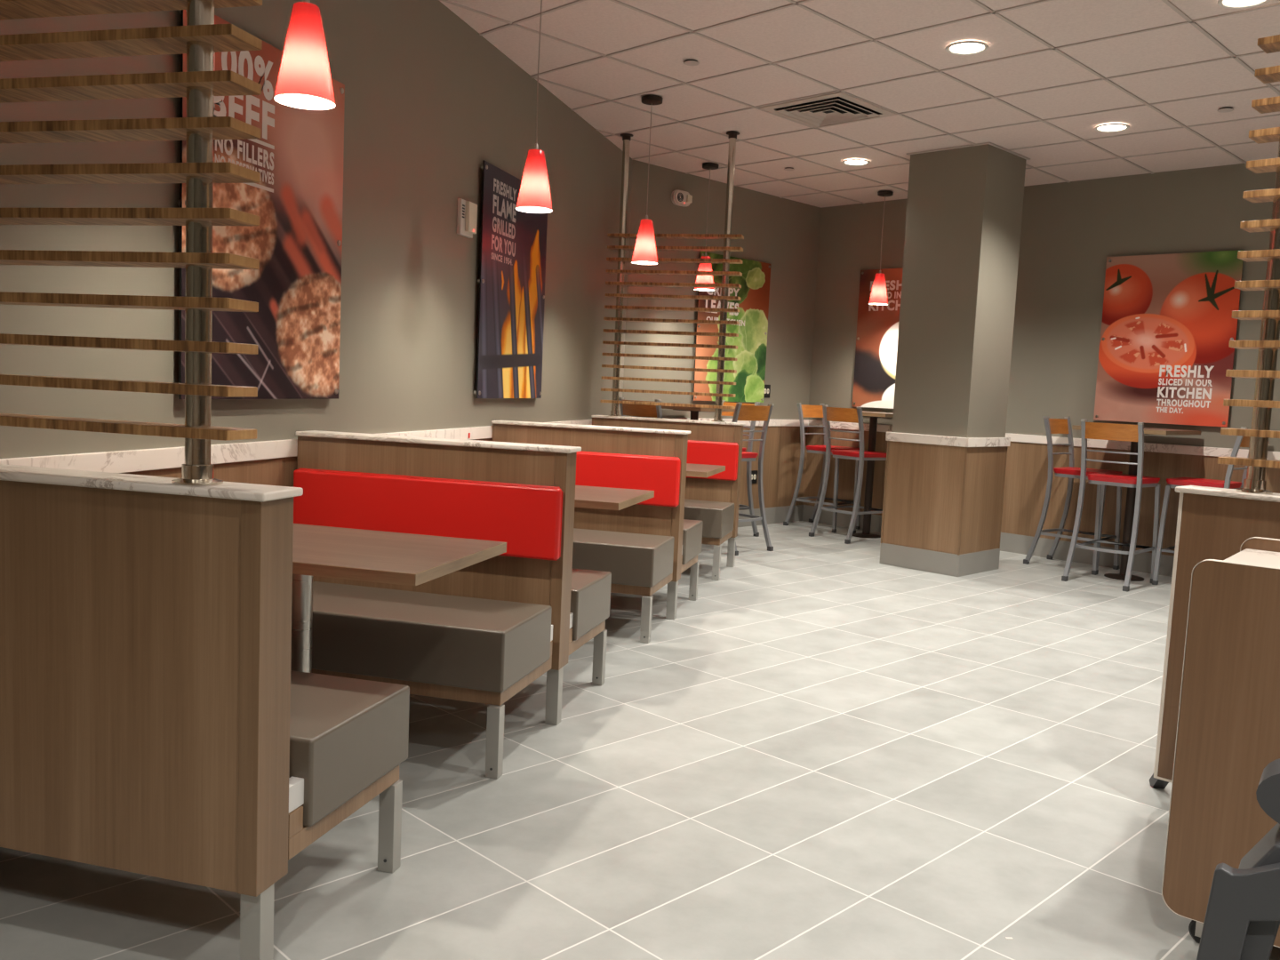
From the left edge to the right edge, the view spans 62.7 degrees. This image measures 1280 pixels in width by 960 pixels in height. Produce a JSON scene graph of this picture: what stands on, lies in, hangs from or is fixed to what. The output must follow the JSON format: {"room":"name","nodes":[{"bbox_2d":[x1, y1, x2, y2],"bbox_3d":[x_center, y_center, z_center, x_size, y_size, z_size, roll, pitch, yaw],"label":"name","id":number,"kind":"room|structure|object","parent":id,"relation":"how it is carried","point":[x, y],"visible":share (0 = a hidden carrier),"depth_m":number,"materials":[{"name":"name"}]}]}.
{"room":"eatery","nodes":[
{"label":"eatery","id":0,"kind":"room"},
{"bbox_2d":[0,0,632,458],"bbox_3d":[-1.532,-0.589,3.094,0.120,3.067,10.652,4,5,15],"label":"wall","id":1,"kind":"structure","parent":0,"point":[429,100],"depth_m":4.38,"materials":[{"name":"beige paint"}]},
{"bbox_2d":[177,9,344,399],"bbox_3d":[-1.283,-0.881,3.633,0.034,1.197,0.912,4,5,15],"label":"poster","id":2,"kind":"object","parent":1,"relation":"attached to","point":[298,155],"visible":0.71,"depth_m":3.68,"materials":[{"name":"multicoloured paper"}]},
{"bbox_2d":[0,419,591,472],"bbox_3d":[-1.488,-0.058,3.123,0.022,0.063,10.452,4,5,15],"label":"trim","id":3,"kind":"structure","parent":1,"relation":"attached to","point":[144,460],"depth_m":3.25,"materials":[{"name":"white stone"}]},
{"bbox_2d":[119,438,492,487],"bbox_3d":[-1.511,0.340,3.161,0.012,0.743,10.452,4,5,15],"label":"wainscoting","id":4,"kind":"structure","parent":1,"relation":"attached to","point":[279,471],"depth_m":3.67,"materials":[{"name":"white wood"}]},
{"bbox_2d":[456,198,477,238],"bbox_3d":[-0.849,-1.288,5.174,0.046,0.170,0.145,4,5,15],"label":"panel","id":5,"kind":"object","parent":1,"relation":"attached to","point":[467,218],"visible":1,"depth_m":5.15,"materials":[{"name":"grey plastic"}]},
{"bbox_2d":[462,204,464,218],"bbox_3d":[-0.862,-1.311,5.123,0.002,0.064,0.026,4,5,15],"label":"speaker grille","id":6,"kind":"object","parent":5,"relation":"attached to","point":[463,205],"depth_m":5.12,"materials":[{"name":"grey plastic"}]},
{"bbox_2d":[473,160,547,398],"bbox_3d":[-0.699,-1.052,5.804,0.034,1.197,0.938,4,5,15],"label":"poster","id":7,"kind":"object","parent":1,"relation":"attached to","point":[511,282],"visible":0.93,"depth_m":5.71,"materials":[{"name":"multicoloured paper"}]},
{"bbox_2d":[0,520,1279,959],"bbox_3d":[2.943,1.112,3.116,8.732,0.080,12.556,4,5,15],"label":"floor","id":8,"kind":"structure","parent":0,"point":[828,751],"depth_m":3.09,"materials":[{"name":"tile"}]},
{"bbox_2d":[0,464,409,959],"bbox_3d":[-1.146,0.456,2.408,1.069,0.987,0.627,4,5,15],"label":"booth","id":9,"kind":"object","parent":8,"relation":"on","point":[156,719],"visible":1,"depth_m":2.06,"materials":[{"name":"brown wood"}]},
{"bbox_2d":[0,0,262,485],"bbox_3d":[-1.183,-0.974,2.046,0.965,1.919,0.092,4,5,15],"label":"slatted screen","id":10,"kind":"object","parent":9,"relation":"on","point":[201,37],"visible":1,"depth_m":1.99,"materials":[{"name":"brown wood"}]},
{"bbox_2d":[290,523,506,672],"bbox_3d":[-0.995,0.536,2.965,1.067,0.740,0.576,4,5,15],"label":"table","id":11,"kind":"object","parent":8,"relation":"on","point":[399,558],"visible":0.35,"depth_m":2.87,"materials":[{"name":"brown laminate"}]},
{"bbox_2d":[293,430,611,779],"bbox_3d":[-0.763,0.343,3.831,1.069,0.987,1.141,4,5,15],"label":"booth","id":12,"kind":"object","parent":8,"relation":"on","point":[484,631],"visible":0.79,"depth_m":3.66,"materials":[{"name":"brown wood"}]},
{"bbox_2d":[491,420,703,643],"bbox_3d":[-0.289,0.204,5.591,1.069,0.987,1.141,4,5,15],"label":"booth","id":13,"kind":"object","parent":8,"relation":"on","point":[646,546],"visible":0.6,"depth_m":5.43,"materials":[{"name":"brown wood"}]},
{"bbox_2d":[574,485,654,510],"bbox_3d":[-0.542,0.403,4.649,1.067,0.740,0.576,4,5,15],"label":"table","id":14,"kind":"object","parent":8,"relation":"on","point":[588,497],"visible":0.09,"depth_m":4.44,"materials":[{"name":"brown laminate"}]},
{"bbox_2d":[618,397,662,418],"bbox_3d":[0.109,-0.042,7.779,0.542,1.116,0.443,-3,7,-45],"label":"bar stool","id":15,"kind":"object","parent":8,"relation":"on","point":[626,409],"visible":0.15,"depth_m":7.55,"materials":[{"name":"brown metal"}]},
{"bbox_2d":[591,415,745,580],"bbox_3d":[0.103,0.089,7.047,1.069,0.987,0.643,4,5,15],"label":"booth","id":16,"kind":"object","parent":8,"relation":"on","point":[714,500],"visible":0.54,"depth_m":7.11,"materials":[{"name":"brown wood"}]},
{"bbox_2d":[600,131,743,422],"bbox_3d":[0.225,-1.378,7.166,0.933,1.919,0.092,4,5,15],"label":"slatted screen","id":17,"kind":"object","parent":16,"relation":"on","point":[621,236],"visible":1,"depth_m":7.14,"materials":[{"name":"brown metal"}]},
{"bbox_2d":[661,405,735,420],"bbox_3d":[0.405,-0.048,8.245,0.601,1.068,0.662,-3,7,-45],"label":"table","id":18,"kind":"object","parent":8,"relation":"on","point":[694,411],"visible":0.23,"depth_m":7.94,"materials":[{"name":"brown wood"}]},
{"bbox_2d":[686,463,725,477],"bbox_3d":[-0.079,0.267,6.367,1.067,0.740,0.576,4,5,15],"label":"table","id":19,"kind":"object","parent":8,"relation":"on","point":[700,470],"visible":0.09,"depth_m":6.13,"materials":[{"name":"brown laminate"}]},
{"bbox_2d":[721,400,759,536],"bbox_3d":[0.668,-0.097,8.658,0.542,1.116,0.443,-3,7,-45],"label":"bar stool","id":20,"kind":"object","parent":8,"relation":"on","point":[750,507],"visible":0.27,"depth_m":8.64,"materials":[{"name":"grey metal"}]},
{"bbox_2d":[731,402,773,555],"bbox_3d":[0.691,-0.034,7.973,0.443,1.116,0.542,-3,7,-45],"label":"bar stool","id":21,"kind":"object","parent":8,"relation":"on","point":[741,412],"visible":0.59,"depth_m":7.92,"materials":[{"name":"grey metal"}]},
{"bbox_2d":[783,402,861,532],"bbox_3d":[1.675,-0.126,9.475,0.542,1.116,0.443,7,7,43],"label":"bar stool","id":22,"kind":"object","parent":8,"relation":"on","point":[804,411],"visible":0.79,"depth_m":9.45,"materials":[{"name":"grey metal"}]},
{"bbox_2d":[808,404,886,543],"bbox_3d":[1.801,-0.061,8.824,0.542,1.116,0.443,-1,6,-36],"label":"bar stool","id":23,"kind":"object","parent":8,"relation":"on","point":[831,413],"visible":0.86,"depth_m":8.70,"materials":[{"name":"grey metal"}]},
{"bbox_2d":[851,410,893,538],"bbox_3d":[1.976,-0.047,9.021,0.601,1.068,0.602,-3,7,-45],"label":"table","id":24,"kind":"object","parent":8,"relation":"on","point":[874,415],"visible":0.75,"depth_m":8.99,"materials":[{"name":"brown metal"}]},
{"bbox_2d":[1023,416,1122,575],"bbox_3d":[3.260,0.095,7.836,0.443,1.116,0.542,-3,7,-45],"label":"bar stool","id":25,"kind":"object","parent":8,"relation":"on","point":[1052,426],"visible":0.89,"depth_m":7.81,"materials":[{"name":"grey metal"}]},
{"bbox_2d":[1061,419,1160,591],"bbox_3d":[3.275,0.152,7.222,0.542,1.116,0.443,-3,7,-45],"label":"bar stool","id":26,"kind":"object","parent":8,"relation":"on","point":[1090,430],"visible":0.98,"depth_m":7.12,"materials":[{"name":"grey metal"}]},
{"bbox_2d":[1072,424,1201,581],"bbox_3d":[3.475,0.165,7.438,0.701,1.068,0.622,-3,7,-45],"label":"table","id":27,"kind":"object","parent":8,"relation":"on","point":[1131,494],"visible":0.64,"depth_m":7.41,"materials":[{"name":"brown metal"}]},
{"bbox_2d":[1152,426,1249,584],"bbox_3d":[3.898,0.186,7.155,0.443,1.116,0.542,-3,7,-45],"label":"bar stool","id":28,"kind":"object","parent":8,"relation":"on","point":[1241,441],"visible":0.41,"depth_m":7.15,"materials":[{"name":"grey metal"}]},
{"bbox_2d":[1149,485,1279,789],"bbox_3d":[2.237,0.592,2.659,0.256,0.999,1.807,-3,7,-45],"label":"divider","id":29,"kind":"object","parent":8,"relation":"on","point":[1213,523],"visible":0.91,"depth_m":3.09,"materials":[{"name":"brown laminate"}]},
{"bbox_2d":[1217,34,1279,494],"bbox_3d":[2.312,-0.851,2.427,0.092,1.919,1.612,-3,7,-45],"label":"slatted screen","id":30,"kind":"object","parent":29,"relation":"on","point":[1260,433],"visible":1,"depth_m":2.96,"materials":[{"name":"brown wood"}]},
{"bbox_2d":[1161,536,1279,947],"bbox_3d":[1.687,0.635,2.396,0.722,0.886,0.608,7,7,39],"label":"wheeled cart","id":31,"kind":"object","parent":8,"relation":"on","point":[1228,725],"visible":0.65,"depth_m":2.33,"materials":[{"name":"brown laminate"}]},
{"bbox_2d":[1223,548,1279,567],"bbox_3d":[1.705,0.237,2.360,0.696,0.023,0.562,7,7,39],"label":"shelf","id":32,"kind":"object","parent":31,"relation":"attached to","point":[1260,556],"depth_m":2.63,"materials":[{"name":"white laminate"}]},
{"bbox_2d":[1196,758,1279,959],"bbox_3d":[0.966,0.739,1.251,0.620,0.823,0.422,6,6,35],"label":"high chair","id":33,"kind":"object","parent":8,"relation":"on","point":[1242,922],"visible":1,"depth_m":1.19,"materials":[{"name":"grey plastic"}]},
{"bbox_2d":[622,160,820,419],"bbox_3d":[0.699,-1.028,9.010,2.632,3.067,0.120,-3,7,-45],"label":"wall","id":34,"kind":"structure","parent":0,"point":[781,233],"depth_m":8.71,"materials":[{"name":"beige paint"}]},
{"bbox_2d":[671,189,692,207],"bbox_3d":[0.338,-2.243,8.354,0.206,0.116,0.060,-3,7,-45],"label":"fire alarm strobe","id":35,"kind":"object","parent":34,"relation":"attached to","point":[678,197],"visible":1,"depth_m":8.33,"materials":[{"name":"grey plastic"}]},
{"bbox_2d":[677,192,683,201],"bbox_3d":[0.321,-2.240,8.318,0.069,0.069,0.006,-3,7,-45],"label":"grille","id":36,"kind":"object","parent":35,"relation":"attached to","point":[680,196],"depth_m":8.32,"materials":[{"name":"grey"}]},
{"bbox_2d":[692,250,771,402],"bbox_3d":[0.788,-1.277,8.946,0.925,1.216,0.034,-3,7,-45],"label":"poster","id":37,"kind":"object","parent":34,"relation":"attached to","point":[754,293],"visible":0.76,"depth_m":9.01,"materials":[{"name":"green paper"}]},
{"bbox_2d":[662,417,808,426],"bbox_3d":[0.726,-0.495,9.008,2.432,0.063,0.025,-3,7,-45],"label":"trim","id":38,"kind":"structure","parent":34,"relation":"attached to","point":[772,422],"depth_m":9.47,"materials":[{"name":"white stone"}]},
{"bbox_2d":[751,470,757,483],"bbox_3d":[1.006,-0.026,9.344,0.116,0.116,0.010,-3,7,-45],"label":"wall outlet","id":39,"kind":"object","parent":34,"relation":"attached to","point":[754,473],"visible":0.76,"depth_m":9.35,"materials":[{"name":"black plastic"}]},
{"bbox_2d":[763,384,770,397],"bbox_3d":[1.128,-0.794,9.378,0.116,0.116,0.010,-3,7,-45],"label":"wall outlet","id":40,"kind":"object","parent":34,"relation":"attached to","point":[767,388],"visible":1,"depth_m":9.38,"materials":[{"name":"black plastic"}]},
{"bbox_2d":[737,504,803,527],"bbox_3d":[0.685,0.349,9.087,2.432,0.152,0.016,-3,7,-45],"label":"baseboard","id":41,"kind":"structure","parent":34,"relation":"attached to","point":[777,515],"depth_m":9.63,"materials":[{"name":"grey tile"}]},
{"bbox_2d":[738,425,807,510],"bbox_3d":[0.704,-0.097,9.048,2.432,0.743,0.012,-3,7,-45],"label":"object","id":42,"kind":"structure","parent":34,"relation":"attached to","point":[782,446],"depth_m":9.59,"materials":[{"name":"brown wood"}]},
{"bbox_2d":[439,0,1279,207],"bbox_3d":[3.076,-1.859,2.841,8.746,0.080,12.563,4,5,15],"label":"ceiling","id":43,"kind":"structure","parent":0,"point":[1050,73],"depth_m":5.63,"materials":[{"name":"tile"}]},
{"bbox_2d":[273,0,335,110],"bbox_3d":[-0.896,-1.513,2.832,0.161,0.963,0.161,4,5,15],"label":"pendant lamp","id":44,"kind":"object","parent":43,"relation":"hanging from","point":[304,81],"visible":1,"depth_m":2.82,"materials":[{"name":"red glass"}]},
{"bbox_2d":[515,0,552,213],"bbox_3d":[-0.441,-1.654,4.547,0.161,0.953,0.161,4,5,15],"label":"pendant lamp","id":45,"kind":"object","parent":43,"relation":"hanging from","point":[534,192],"visible":1,"depth_m":4.53,"materials":[{"name":"red glass"}]},
{"bbox_2d":[631,95,663,264],"bbox_3d":[0.050,-1.783,6.264,0.161,0.965,0.161,4,5,15],"label":"pendant lamp","id":46,"kind":"object","parent":43,"relation":"hanging from","point":[644,251],"visible":1,"depth_m":6.25,"materials":[{"name":"red glass"}]},
{"bbox_2d":[683,59,699,65],"bbox_3d":[0.270,-2.187,5.501,0.082,0.012,0.082,4,5,15],"label":"sprinkler cover","id":47,"kind":"object","parent":43,"relation":"attached to","point":[689,62],"visible":1,"depth_m":5.49,"materials":[{"name":"silver metal"}]},
{"bbox_2d":[693,162,719,290],"bbox_3d":[0.515,-1.934,8.048,0.161,0.946,0.161,4,5,15],"label":"pendant lamp","id":48,"kind":"object","parent":43,"relation":"hanging from","point":[703,267],"visible":0.73,"depth_m":8.03,"materials":[{"name":"red glass"}]},
{"bbox_2d":[784,167,794,170],"bbox_3d":[1.142,-2.378,8.034,0.082,0.012,0.082,4,5,15],"label":"sprinkler cover","id":49,"kind":"object","parent":43,"relation":"attached to","point":[787,168],"visible":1,"depth_m":8.02,"materials":[{"name":"silver metal"}]},
{"bbox_2d":[759,91,897,127],"bbox_3d":[1.135,-2.219,6.334,0.592,0.024,0.592,-3,7,-45],"label":"ceiling vent","id":50,"kind":"object","parent":43,"relation":"in","point":[836,108],"visible":1,"depth_m":6.31,"materials":[{"name":"beige"}]},
{"bbox_2d":[841,159,870,165],"bbox_3d":[1.580,-2.324,7.684,0.200,0.008,0.200,4,5,15],"label":"recessed light","id":51,"kind":"object","parent":43,"relation":"in","point":[849,162],"visible":1,"depth_m":7.67,"materials":[{"name":"white glass"}]},
{"bbox_2d":[868,191,893,304],"bbox_3d":[2.030,-1.945,8.819,0.161,0.928,0.161,4,5,15],"label":"pendant lamp","id":52,"kind":"object","parent":43,"relation":"hanging from","point":[878,296],"visible":1,"depth_m":8.80,"materials":[{"name":"red glass"}]},
{"bbox_2d":[945,40,988,55],"bbox_3d":[1.579,-2.086,5.070,0.200,0.008,0.200,4,5,15],"label":"recessed light","id":53,"kind":"object","parent":43,"relation":"in","point":[962,47],"visible":1,"depth_m":5.06,"materials":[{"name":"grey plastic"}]},
{"bbox_2d":[1094,123,1129,132],"bbox_3d":[2.880,-2.149,6.408,0.200,0.008,0.200,4,5,15],"label":"recessed light","id":54,"kind":"object","parent":43,"relation":"in","point":[1107,127],"visible":1,"depth_m":6.40,"materials":[{"name":"white glass"}]},
{"bbox_2d":[1217,106,1233,112],"bbox_3d":[3.302,-2.088,5.920,0.082,0.012,0.082,4,5,15],"label":"sprinkler cover","id":55,"kind":"object","parent":43,"relation":"attached to","point":[1228,108],"visible":1,"depth_m":5.91,"materials":[{"name":"silver metal"}]},
{"bbox_2d":[1217,0,1270,8],"bbox_3d":[2.488,-1.976,4.315,0.200,0.008,0.200,4,5,15],"label":"recessed light","id":56,"kind":"object","parent":43,"relation":"in","point":[1226,4],"visible":1,"depth_m":4.36,"materials":[{"name":"white glass"}]},
{"bbox_2d":[879,142,1030,576],"bbox_3d":[2.235,-0.825,7.490,0.620,2.917,0.644,-3,7,-45],"label":"column","id":57,"kind":"structure","parent":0,"point":[948,444],"depth_m":7.28,"materials":[{"name":"beige paint"}]},
{"bbox_2d":[808,163,1279,451],"bbox_3d":[4.704,-0.646,6.812,0.120,3.067,8.885,-3,7,-45],"label":"wall","id":58,"kind":"structure","parent":0,"point":[1069,230],"depth_m":8.08,"materials":[{"name":"beige paint"}]},
{"bbox_2d":[851,267,903,408],"bbox_3d":[2.274,-1.225,9.109,0.034,1.216,0.925,-3,7,-45],"label":"poster","id":59,"kind":"object","parent":58,"relation":"attached to","point":[877,325],"visible":0.41,"depth_m":9.28,"materials":[{"name":"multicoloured paper"}]},
{"bbox_2d":[802,504,1174,576],"bbox_3d":[4.593,0.726,6.889,0.016,0.152,8.685,-3,7,-45],"label":"baseboard","id":60,"kind":"structure","parent":58,"relation":"attached to","point":[1009,542],"depth_m":8.27,"materials":[{"name":"grey tile"}]},
{"bbox_2d":[803,426,1279,556],"bbox_3d":[4.615,0.281,6.849,0.012,0.743,8.685,-3,7,-45],"label":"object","id":61,"kind":"structure","parent":58,"relation":"attached to","point":[1027,463],"depth_m":8.20,"materials":[{"name":"brown wood"}]},
{"bbox_2d":[808,419,1279,460],"bbox_3d":[4.629,-0.118,6.810,0.022,0.063,8.685,-3,7,-45],"label":"trim","id":62,"kind":"structure","parent":58,"relation":"attached to","point":[1215,452],"depth_m":7.88,"materials":[{"name":"white stone"}]},
{"bbox_2d":[1093,249,1244,427],"bbox_3d":[3.797,-1.017,7.587,0.034,1.216,0.925,-3,7,-45],"label":"poster","id":63,"kind":"object","parent":58,"relation":"attached to","point":[1168,326],"visible":0.98,"depth_m":7.56,"materials":[{"name":"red paper"}]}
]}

